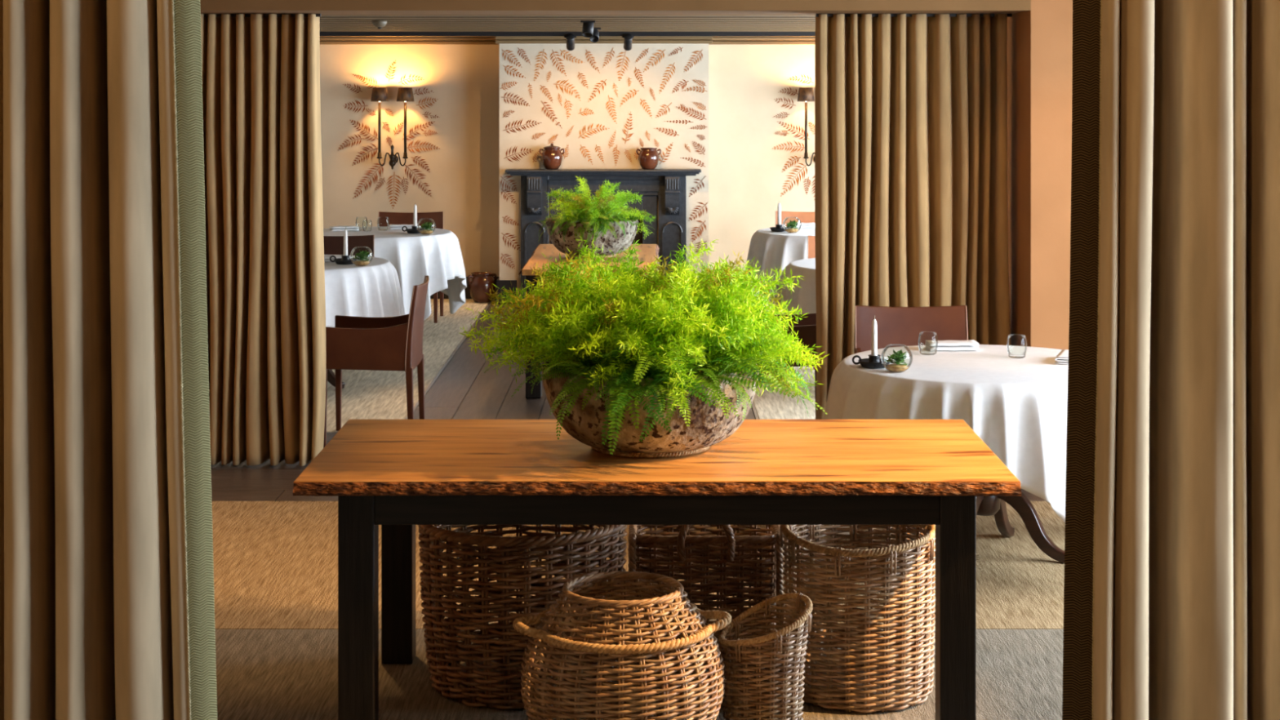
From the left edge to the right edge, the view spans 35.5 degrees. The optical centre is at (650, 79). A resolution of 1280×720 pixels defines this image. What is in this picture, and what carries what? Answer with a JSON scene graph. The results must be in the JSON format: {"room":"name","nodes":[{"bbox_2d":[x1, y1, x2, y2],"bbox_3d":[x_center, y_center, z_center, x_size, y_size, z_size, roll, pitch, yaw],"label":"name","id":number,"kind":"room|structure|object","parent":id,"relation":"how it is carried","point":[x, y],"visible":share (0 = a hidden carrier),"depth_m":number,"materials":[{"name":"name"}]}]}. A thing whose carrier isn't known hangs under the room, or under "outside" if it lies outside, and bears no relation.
{"room":"restaurant","nodes":[
{"label":"restaurant","id":0,"kind":"room"},
{"bbox_2d":[320,44,815,276],"bbox_3d":[-0.150,0.550,16.998,6.900,2.900,0.205,0,0,0],"label":"wall","id":1,"kind":"structure","parent":0,"point":[757,162],"depth_m":16.90,"materials":[{"name":"paint"}]},
{"bbox_2d":[370,87,413,169],"bbox_3d":[-2.163,0.407,16.797,0.365,0.686,0.204,0,0,0],"label":"wall sconce","id":2,"kind":"object","parent":1,"relation":"attached to","point":[379,94],"visible":1,"depth_m":16.75,"materials":[{"name":"brown metal"}]},
{"bbox_2d":[320,36,499,44],"bbox_3d":[-2.424,-0.331,16.870,2.353,0.061,0.060,0,0,0],"label":"trim","id":3,"kind":"structure","parent":1,"relation":"attached to","point":[323,40],"depth_m":16.87,"materials":[{"name":"paint"}]},
{"bbox_2d":[708,36,815,44],"bbox_3d":[1.891,-0.331,16.870,2.818,0.061,0.060,0,0,0],"label":"trim","id":4,"kind":"structure","parent":1,"relation":"attached to","point":[716,40],"depth_m":16.87,"materials":[{"name":"paint"}]},
{"bbox_2d":[797,87,814,166],"bbox_3d":[1.413,0.407,16.797,0.365,0.686,0.204,0,0,0],"label":"wall sconce","id":5,"kind":"object","parent":1,"relation":"attached to","point":[805,94],"visible":0.41,"depth_m":16.75,"materials":[{"name":"brown metal"}]},
{"bbox_2d":[320,14,815,36],"bbox_3d":[-0.150,-0.507,13.375,6.900,0.285,7.050,0,0,0],"label":"ceiling","id":6,"kind":"structure","parent":0,"point":[328,23],"depth_m":12.97,"materials":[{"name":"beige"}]},
{"bbox_2d":[372,20,386,29],"bbox_3d":[-1.665,-0.339,12.300,0.092,0.052,0.092,0,0,0],"label":"smoke detector","id":7,"kind":"object","parent":6,"relation":"attached to","point":[379,24],"visible":1,"depth_m":12.27,"materials":[{"name":"white plastic"}]},
{"bbox_2d":[320,31,815,35],"bbox_3d":[-0.150,-0.347,15.100,6.800,0.033,0.040,0,0,0],"label":"track","id":8,"kind":"object","parent":6,"relation":"attached to","point":[322,33],"visible":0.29,"depth_m":15.08,"materials":[{"name":"black metal"}]},
{"bbox_2d":[564,33,576,50],"bbox_3d":[-0.604,-0.286,15.101,0.090,0.128,0.140,0,0,0],"label":"spotlight","id":9,"kind":"object","parent":8,"relation":"attached to","point":[570,38],"visible":1,"depth_m":15.06,"materials":[{"name":"black metal"}]},
{"bbox_2d":[622,33,634,50],"bbox_3d":[-0.169,-0.286,15.101,0.090,0.128,0.140,0,0,0],"label":"spotlight","id":10,"kind":"object","parent":8,"relation":"attached to","point":[628,38],"visible":1,"depth_m":15.06,"materials":[{"name":"black metal"}]},
{"bbox_2d":[580,20,595,37],"bbox_3d":[-0.384,-0.314,12.299,0.090,0.105,0.097,0,0,0],"label":"spotlight","id":11,"kind":"object","parent":6,"relation":"attached to","point":[588,25],"visible":1,"depth_m":12.28,"materials":[{"name":"black metal"}]},
{"bbox_2d":[589,27,600,42],"bbox_3d":[-0.392,-0.313,13.999,0.090,0.103,0.100,0,0,0],"label":"spotlight","id":12,"kind":"object","parent":6,"relation":"attached to","point":[595,37],"visible":0.87,"depth_m":13.98,"materials":[{"name":"black metal"}]},
{"bbox_2d":[499,43,708,304],"bbox_3d":[-0.383,0.743,16.698,1.729,2.215,0.405,0,0,0],"label":"wall","id":13,"kind":"structure","parent":0,"point":[600,104],"depth_m":16.50,"materials":[{"name":"paint"}]},
{"bbox_2d":[430,276,516,304],"bbox_3d":[-1.549,1.750,16.688,4.102,0.200,0.425,0,0,0],"label":"baseboard","id":14,"kind":"structure","parent":13,"relation":"attached to","point":[500,283],"depth_m":16.48,"materials":[{"name":"black paint"}]},
{"bbox_2d":[494,35,712,43],"bbox_3d":[-0.383,-0.331,16.470,1.789,0.061,0.060,0,0,0],"label":"trim","id":15,"kind":"structure","parent":13,"relation":"attached to","point":[499,39],"depth_m":16.47,"materials":[{"name":"paint"}]},
{"bbox_2d":[210,299,1046,501],"bbox_3d":[-0.150,1.925,7.200,6.900,0.151,19.400,0,0,0],"label":"floor","id":16,"kind":"structure","parent":0,"point":[462,391],"depth_m":11.29,"materials":[{"name":"black wood"}]},
{"bbox_2d":[323,275,429,448],"bbox_3d":[-1.404,1.438,10.290,0.512,0.816,0.524,0,0,0],"label":"leather chair","id":17,"kind":"object","parent":16,"relation":"on","point":[354,343],"visible":0.88,"depth_m":10.04,"materials":[{"name":"brown leather"}]},
{"bbox_2d":[326,298,488,432],"bbox_3d":[-2.470,1.855,13.702,2.260,0.017,6.394,0,0,0],"label":"carpet","id":18,"kind":"object","parent":16,"relation":"on","point":[366,394],"visible":0.12,"depth_m":12.35,"materials":[{"name":"carpet"}]},
{"bbox_2d":[327,368,345,388],"bbox_3d":[-2.130,1.476,12.100,1.086,0.736,1.086,0,0,0],"label":"round table","id":19,"kind":"object","parent":18,"relation":"on","point":[331,375],"visible":0.09,"depth_m":11.96,"materials":[{"name":"brown wood"}]},
{"bbox_2d":[324,254,404,327],"bbox_3d":[-2.129,1.425,12.102,1.305,0.644,1.314,0,0,0],"label":"tablecloth","id":20,"kind":"object","parent":19,"relation":"on","point":[373,290],"visible":0.33,"depth_m":11.75,"materials":[{"name":"white fabric"}]},
{"bbox_2d":[324,255,341,262],"bbox_3d":[-1.957,1.085,12.137,0.200,0.033,0.114,0,0,-3],"label":"napkin","id":21,"kind":"object","parent":20,"relation":"on","point":[326,258],"visible":0.26,"depth_m":12.09,"materials":[{"name":"white fabric"}]},
{"bbox_2d":[329,254,357,264],"bbox_3d":[-1.827,1.076,11.980,0.141,0.052,0.139,0,0,-44],"label":"candle holder","id":22,"kind":"object","parent":20,"relation":"on","point":[344,260],"visible":0.96,"depth_m":11.96,"materials":[{"name":"black metal"}]},
{"bbox_2d":[343,226,347,255],"bbox_3d":[-1.826,0.985,11.980,0.027,0.210,0.027,0,0,0],"label":"candle","id":23,"kind":"object","parent":22,"relation":"in","point":[345,233],"visible":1,"depth_m":11.97,"materials":[{"name":"white wax"}]},
{"bbox_2d":[350,246,373,266],"bbox_3d":[-1.712,1.045,11.855,0.134,0.111,0.134,0,0,0],"label":"glass bowl","id":24,"kind":"object","parent":20,"relation":"on","point":[362,262],"visible":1,"depth_m":11.84,"materials":[{"name":"clear glass"}]},
{"bbox_2d":[323,235,374,257],"bbox_3d":[-2.090,1.438,13.071,0.524,0.816,0.512,0,0,0],"label":"leather chair","id":25,"kind":"object","parent":18,"relation":"on","point":[333,245],"visible":0.08,"depth_m":13.29,"materials":[{"name":"brown leather"}]},
{"bbox_2d":[377,211,443,323],"bbox_3d":[-1.875,1.438,15.441,0.524,0.816,0.512,0,0,0],"label":"leather chair","id":26,"kind":"object","parent":18,"relation":"on","point":[394,218],"visible":0.25,"depth_m":15.66,"materials":[{"name":"brown leather"}]},
{"bbox_2d":[467,271,496,302],"bbox_3d":[-1.397,1.725,16.620,0.227,0.244,0.227,0,0,4],"label":"jug","id":27,"kind":"object","parent":18,"relation":"on","point":[478,282],"visible":0.98,"depth_m":16.54,"materials":[{"name":"brown ceramic"}]},
{"bbox_3d":[-1.990,1.476,14.500,1.086,0.736,1.086,0,0,0],"label":"round table","id":28,"kind":"object","parent":18,"relation":"on","visible":0},
{"bbox_2d":[323,226,466,320],"bbox_3d":[-1.990,1.426,14.503,1.293,0.647,1.294,0,0,0],"label":"tablecloth","id":29,"kind":"object","parent":28,"relation":"on","point":[437,255],"visible":0.47,"depth_m":14.15,"materials":[{"name":"white fabric"}]},
{"bbox_2d":[328,225,359,231],"bbox_3d":[-2.239,1.085,14.616,0.200,0.033,0.114,0,0,-17],"label":"napkin","id":30,"kind":"object","parent":29,"relation":"on","point":[354,228],"visible":0.95,"depth_m":14.58,"materials":[{"name":"white fabric"}]},
{"bbox_2d":[355,217,367,231],"bbox_3d":[-2.116,1.054,14.657,0.088,0.097,0.088,0,0,0],"label":"glass tumbler","id":31,"kind":"object","parent":29,"relation":"on","point":[357,217],"visible":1,"depth_m":14.64,"materials":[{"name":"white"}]},
{"bbox_2d":[362,220,372,231],"bbox_3d":[-2.064,1.063,14.579,0.072,0.079,0.072,0,0,0],"label":"glass tumbler","id":32,"kind":"object","parent":29,"relation":"on","point":[370,229],"visible":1,"depth_m":14.57,"materials":[{"name":"clear glass"}]},
{"bbox_2d":[377,217,389,231],"bbox_3d":[-1.958,1.054,14.657,0.088,0.097,0.088,0,0,0],"label":"glass tumbler","id":33,"kind":"object","parent":29,"relation":"on","point":[387,228],"visible":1,"depth_m":14.64,"materials":[{"name":"clear glass"}]},
{"bbox_2d":[388,224,413,229],"bbox_3d":[-1.826,1.085,14.773,0.200,0.033,0.114,0,0,-3],"label":"napkin","id":34,"kind":"object","parent":29,"relation":"on","point":[391,226],"visible":0.7,"depth_m":14.73,"materials":[{"name":"white fabric"}]},
{"bbox_2d":[401,226,424,233],"bbox_3d":[-1.693,1.076,14.388,0.141,0.052,0.139,0,0,-44],"label":"candle holder","id":35,"kind":"object","parent":29,"relation":"on","point":[414,229],"visible":0.88,"depth_m":14.36,"materials":[{"name":"black metal"}]},
{"bbox_2d":[413,204,417,226],"bbox_3d":[-1.692,0.985,14.389,0.027,0.210,0.027,0,0,0],"label":"candle","id":36,"kind":"object","parent":35,"relation":"in","point":[415,220],"visible":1,"depth_m":14.38,"materials":[{"name":"white wax"}]},
{"bbox_2d":[417,218,435,234],"bbox_3d":[-1.598,1.045,14.264,0.134,0.111,0.134,0,0,0],"label":"glass bowl","id":37,"kind":"object","parent":29,"relation":"on","point":[426,225],"visible":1,"depth_m":14.25,"materials":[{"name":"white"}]},
{"bbox_2d":[404,298,493,419],"bbox_3d":[-1.330,1.855,13.678,0.016,0.018,6.345,0,0,0],"label":"trim","id":38,"kind":"structure","parent":16,"relation":"on","point":[462,341],"depth_m":13.15,"materials":[{"name":"brown wood"}]},
{"bbox_2d":[518,244,659,398],"bbox_3d":[-0.350,1.468,12.400,0.824,0.756,1.801,0,0,0],"label":"table","id":39,"kind":"object","parent":16,"relation":"on","point":[649,251],"visible":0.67,"depth_m":12.00,"materials":[{"name":"brown wood"}]},
{"bbox_2d":[546,216,638,258],"bbox_3d":[-0.360,0.973,12.350,0.570,0.232,0.570,0,0,0],"label":"stone bowl","id":40,"kind":"object","parent":39,"relation":"on","point":[608,241],"visible":0.68,"depth_m":12.14,"materials":[{"name":"stone"}]},
{"bbox_2d":[534,175,655,244],"bbox_3d":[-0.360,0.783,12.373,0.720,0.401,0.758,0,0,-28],"label":"fern","id":41,"kind":"object","parent":40,"relation":"in","point":[579,201],"visible":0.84,"depth_m":12.24,"materials":[{"name":"green plant"}]},
{"bbox_2d":[505,168,701,310],"bbox_3d":[-0.385,1.291,16.275,1.600,1.118,0.450,0,0,0],"label":"fireplace","id":42,"kind":"object","parent":16,"relation":"on","point":[669,185],"visible":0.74,"depth_m":16.44,"materials":[{"name":"metal"}]},
{"bbox_2d":[538,143,564,168],"bbox_3d":[-0.807,0.626,16.400,0.175,0.210,0.175,0,0,45],"label":"jug","id":43,"kind":"object","parent":42,"relation":"on","point":[552,156],"visible":1,"depth_m":16.34,"materials":[{"name":"brown ceramic"}]},
{"bbox_2d":[505,168,701,175],"bbox_3d":[-0.385,0.757,16.400,1.600,0.050,0.200,0,0,0],"label":"mantel shelf","id":44,"kind":"object","parent":42,"relation":"attached to","point":[512,171],"depth_m":16.32,"materials":[{"name":"wood"}]},
{"bbox_2d":[635,147,661,168],"bbox_3d":[-0.013,0.644,16.400,0.171,0.174,0.171,0,0,45],"label":"jug","id":45,"kind":"object","parent":42,"relation":"on","point":[648,157],"visible":1,"depth_m":16.34,"materials":[{"name":"brown ceramic"}]},
{"bbox_2d":[211,501,1065,629],"bbox_3d":[-0.150,1.855,7.755,6.900,0.017,2.040,0,0,0],"label":"carpet","id":46,"kind":"object","parent":16,"relation":"on","point":[275,563],"visible":0.02,"depth_m":7.54,"materials":[{"name":"carpet"}]},
{"bbox_2d":[975,492,1064,563],"bbox_3d":[1.300,1.476,7.800,1.086,0.736,1.086,0,0,0],"label":"round table","id":47,"kind":"object","parent":46,"relation":"on","point":[996,506],"visible":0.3,"depth_m":7.71,"materials":[{"name":"brown wood"}]},
{"bbox_2d":[823,344,1068,534],"bbox_3d":[1.296,1.425,7.807,1.298,0.644,1.306,0,0,0],"label":"tablecloth","id":48,"kind":"object","parent":47,"relation":"on","point":[1018,407],"visible":0.53,"depth_m":7.30,"materials":[{"name":"white fabric"}]},
{"bbox_2d":[852,354,890,368],"bbox_3d":[0.859,1.079,7.675,0.126,0.046,0.124,0,0,-44],"label":"candle holder","id":49,"kind":"object","parent":48,"relation":"on","point":[873,362],"visible":0.94,"depth_m":7.66,"materials":[{"name":"black metal"}]},
{"bbox_2d":[871,315,877,355],"bbox_3d":[0.860,0.997,7.676,0.024,0.187,0.024,0,0,0],"label":"candle","id":50,"kind":"object","parent":49,"relation":"in","point":[874,335],"visible":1,"depth_m":7.67,"materials":[{"name":"white wax"}]},
{"bbox_2d":[880,344,912,372],"bbox_3d":[0.930,1.052,7.551,0.120,0.100,0.120,0,0,0],"label":"glass bowl","id":51,"kind":"object","parent":48,"relation":"on","point":[898,357],"visible":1,"depth_m":7.54,"materials":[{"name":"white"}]},
{"bbox_2d":[918,331,937,355],"bbox_3d":[1.115,1.058,8.034,0.080,0.088,0.080,0,0,0],"label":"glass tumbler","id":52,"kind":"object","parent":48,"relation":"on","point":[935,350],"visible":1,"depth_m":8.02,"materials":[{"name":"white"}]},
{"bbox_2d":[924,339,979,351],"bbox_3d":[1.233,1.085,8.175,0.200,0.033,0.114,0,0,-3],"label":"napkin","id":53,"kind":"object","parent":48,"relation":"on","point":[970,344],"visible":0.94,"depth_m":8.13,"materials":[{"name":"white fabric"}]},
{"bbox_2d":[1006,334,1026,358],"bbox_3d":[1.455,1.058,7.941,0.080,0.088,0.080,0,0,0],"label":"glass tumbler","id":54,"kind":"object","parent":48,"relation":"on","point":[1009,353],"visible":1,"depth_m":7.93,"materials":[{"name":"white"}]},
{"bbox_2d":[1054,349,1068,364],"bbox_3d":[1.652,1.085,7.827,0.114,0.033,0.200,0,0,18],"label":"napkin","id":55,"kind":"object","parent":48,"relation":"on","point":[1062,357],"visible":0.34,"depth_m":7.75,"materials":[{"name":"white fabric"}]},
{"bbox_2d":[214,629,1063,719],"bbox_3d":[-0.150,1.855,2.115,6.900,0.017,9.230,0,0,0],"label":"carpet","id":56,"kind":"object","parent":16,"relation":"on","point":[262,674],"visible":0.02,"depth_m":6.14,"materials":[{"name":"beige carpet"}]},
{"bbox_2d":[417,524,627,709],"bbox_3d":[-0.391,1.586,6.120,0.644,0.520,0.644,0,0,45],"label":"wicker basket","id":57,"kind":"object","parent":56,"relation":"on","point":[488,680],"visible":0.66,"depth_m":5.86,"materials":[{"name":"brown wicker"}]},
{"bbox_2d":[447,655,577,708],"bbox_3d":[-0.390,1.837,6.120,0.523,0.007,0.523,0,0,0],"label":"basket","id":58,"kind":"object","parent":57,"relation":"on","point":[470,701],"depth_m":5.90,"materials":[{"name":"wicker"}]},
{"bbox_2d":[512,571,731,719],"bbox_3d":[-0.076,1.615,5.490,0.559,0.456,0.560,0,0,20],"label":"wicker basket","id":59,"kind":"object","parent":56,"relation":"on","point":[655,640],"visible":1,"depth_m":5.33,"materials":[{"name":"wicker"}]},
{"bbox_2d":[293,419,1021,719],"bbox_3d":[0.018,1.468,5.928,1.975,0.756,1.045,0,0,0],"label":"table","id":60,"kind":"object","parent":56,"relation":"on","point":[397,476],"visible":0.86,"depth_m":5.45,"materials":[{"name":"brown wood"}]},
{"bbox_2d":[542,357,758,457],"bbox_3d":[0.000,0.963,5.930,0.644,0.252,0.644,0,0,0],"label":"stone bowl","id":61,"kind":"object","parent":60,"relation":"on","point":[708,426],"visible":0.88,"depth_m":5.69,"materials":[{"name":"stone"}]},
{"bbox_2d":[459,236,830,454],"bbox_3d":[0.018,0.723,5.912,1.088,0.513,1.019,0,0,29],"label":"fern","id":62,"kind":"object","parent":61,"relation":"in","point":[607,312],"visible":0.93,"depth_m":5.71,"materials":[{"name":"green plant"}]},
{"bbox_2d":[627,524,784,665],"bbox_3d":[0.175,1.597,6.475,0.492,0.498,0.439,0,0,0],"label":"wicker basket","id":63,"kind":"object","parent":56,"relation":"on","point":[765,575],"visible":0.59,"depth_m":6.29,"materials":[{"name":"brown wicker"}]},
{"bbox_2d":[716,592,812,719],"bbox_3d":[0.326,1.652,5.642,0.272,0.380,0.268,0,0,-28],"label":"wicker basket","id":64,"kind":"object","parent":56,"relation":"on","point":[775,647],"visible":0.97,"depth_m":5.56,"materials":[{"name":"wicker"}]},
{"bbox_2d":[779,524,935,712],"bbox_3d":[0.628,1.589,6.033,0.476,0.507,0.476,0,0,5],"label":"wicker basket","id":65,"kind":"object","parent":56,"relation":"on","point":[859,682],"visible":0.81,"depth_m":5.84,"materials":[{"name":"wicker"}]},
{"bbox_2d":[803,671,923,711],"bbox_3d":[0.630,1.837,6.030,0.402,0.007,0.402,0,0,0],"label":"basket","id":66,"kind":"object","parent":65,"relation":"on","point":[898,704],"depth_m":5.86,"materials":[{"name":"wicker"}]},
{"bbox_2d":[1062,0,1279,719],"bbox_3d":[1.197,0.635,3.967,0.787,2.412,0.270,0,0,0],"label":"curtain","id":67,"kind":"object","parent":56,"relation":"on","point":[1171,590],"visible":1,"depth_m":3.88,"materials":[{"name":"fabric"}]},
{"bbox_2d":[751,400,759,419],"bbox_3d":[0.583,1.855,13.678,0.016,0.018,6.345,0,0,0],"label":"trim","id":68,"kind":"structure","parent":16,"relation":"on","point":[755,414],"depth_m":11.14,"materials":[{"name":"silver metal"}]},
{"bbox_2d":[730,275,816,400],"bbox_3d":[0.654,1.438,10.400,0.512,0.816,0.524,0,0,0],"label":"leather chair","id":69,"kind":"object","parent":16,"relation":"on","point":[806,327],"visible":0.06,"depth_m":10.15,"materials":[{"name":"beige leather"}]},
{"bbox_2d":[753,300,815,419],"bbox_3d":[1.946,1.855,13.702,2.707,0.017,6.394,0,0,0],"label":"carpet","id":70,"kind":"object","parent":16,"relation":"on","point":[768,406],"visible":0.02,"depth_m":11.41,"materials":[{"name":"carpet"}]},
{"bbox_2d":[775,210,814,226],"bbox_3d":[1.240,1.438,15.521,0.524,0.816,0.512,0,0,0],"label":"leather chair","id":71,"kind":"object","parent":70,"relation":"on","point":[805,217],"visible":0.07,"depth_m":15.74,"materials":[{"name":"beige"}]},
{"bbox_2d":[807,235,815,369],"bbox_3d":[1.295,1.438,13.001,0.524,0.816,0.512,0,0,0],"label":"leather chair","id":72,"kind":"object","parent":70,"relation":"on","point":[811,239],"visible":0.06,"depth_m":13.21,"materials":[{"name":"beige"}]},
{"bbox_3d":[1.325,1.476,14.600,1.086,0.736,1.086,0,0,0],"label":"round table","id":73,"kind":"object","parent":70,"relation":"on","visible":0},
{"bbox_2d":[746,227,814,303],"bbox_3d":[1.328,1.421,14.597,1.271,0.638,1.279,0,0,0],"label":"tablecloth","id":74,"kind":"object","parent":73,"relation":"on","point":[771,249],"visible":0.25,"depth_m":14.25,"materials":[{"name":"white fabric"}]},
{"bbox_2d":[769,224,791,231],"bbox_3d":[0.937,1.076,14.541,0.140,0.052,0.139,0,0,45],"label":"candle holder","id":75,"kind":"object","parent":74,"relation":"on","point":[779,228],"visible":0.87,"depth_m":14.51,"materials":[{"name":"black metal"}]},
{"bbox_2d":[777,201,781,224],"bbox_3d":[0.936,0.985,14.541,0.027,0.210,0.027,0,0,0],"label":"candle","id":76,"kind":"object","parent":75,"relation":"in","point":[779,215],"visible":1,"depth_m":14.53,"materials":[{"name":"white wax"}]},
{"bbox_2d":[782,217,801,232],"bbox_3d":[1.021,1.045,14.416,0.134,0.111,0.134,0,0,0],"label":"glass bowl","id":77,"kind":"object","parent":74,"relation":"on","point":[793,224],"visible":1,"depth_m":14.40,"materials":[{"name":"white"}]},
{"bbox_2d":[786,222,814,227],"bbox_3d":[1.129,1.085,14.933,0.200,0.033,0.114,0,0,-6],"label":"napkin","id":78,"kind":"object","parent":74,"relation":"on","point":[803,224],"visible":0.51,"depth_m":14.89,"materials":[{"name":"white fabric"}]},
{"bbox_2d":[854,305,968,353],"bbox_3d":[1.190,1.438,8.921,0.524,0.816,0.512,0,0,0],"label":"leather chair","id":79,"kind":"object","parent":16,"relation":"on","point":[895,325],"visible":0.23,"depth_m":9.14,"materials":[{"name":"brown leather"}]},
{"bbox_2d":[1007,0,1072,349],"bbox_3d":[-0.150,0.549,9.525,6.900,2.599,0.650,0,0,0],"label":"wall","id":80,"kind":"structure","parent":0,"point":[1040,38],"depth_m":9.20,"materials":[{"name":"paint"}]},
{"bbox_2d":[200,13,325,466],"bbox_3d":[-2.042,0.759,9.623,0.943,2.157,0.189,0,0,1],"label":"curtain","id":81,"kind":"object","parent":80,"relation":"hanging from","point":[266,302],"visible":0.65,"depth_m":9.58,"materials":[{"name":"brown fabric"}]},
{"bbox_2d":[200,0,1031,14],"bbox_3d":[-0.375,-0.535,9.525,4.250,0.430,0.650,0,0,0],"label":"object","id":82,"kind":"structure","parent":80,"relation":"attached to","point":[207,6],"depth_m":9.20,"materials":[{"name":"paint"}]},
{"bbox_2d":[814,13,1012,419],"bbox_3d":[1.273,0.759,9.619,0.967,2.157,0.202,0,0,0],"label":"curtain","id":83,"kind":"object","parent":80,"relation":"hanging from","point":[911,109],"visible":0.68,"depth_m":9.58,"materials":[{"name":"brown fabric"}]},
{"bbox_3d":[-0.150,0.548,4.300,6.900,2.597,0.200,0,0,0],"label":"wall","id":84,"kind":"structure","parent":0,"visible":0},
{"bbox_2d":[0,0,217,719],"bbox_3d":[-1.286,0.635,4.088,0.870,2.412,0.326,0,0,0],"label":"curtain","id":85,"kind":"object","parent":84,"relation":"hanging from","point":[107,602],"visible":1,"depth_m":3.97,"materials":[{"name":"fabric"}]},
{"bbox_3d":[1.385,1.476,12.000,1.086,0.736,1.086,0,0,0],"label":"round table","id":86,"kind":"object","parent":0,"visible":0},
{"bbox_2d":[773,257,816,315],"bbox_3d":[1.381,1.425,11.994,1.295,0.646,1.299,0,0,0],"label":"tablecloth","id":87,"kind":"object","parent":86,"relation":"on","point":[803,296],"visible":0.17,"depth_m":11.72,"materials":[{"name":"white fabric"}]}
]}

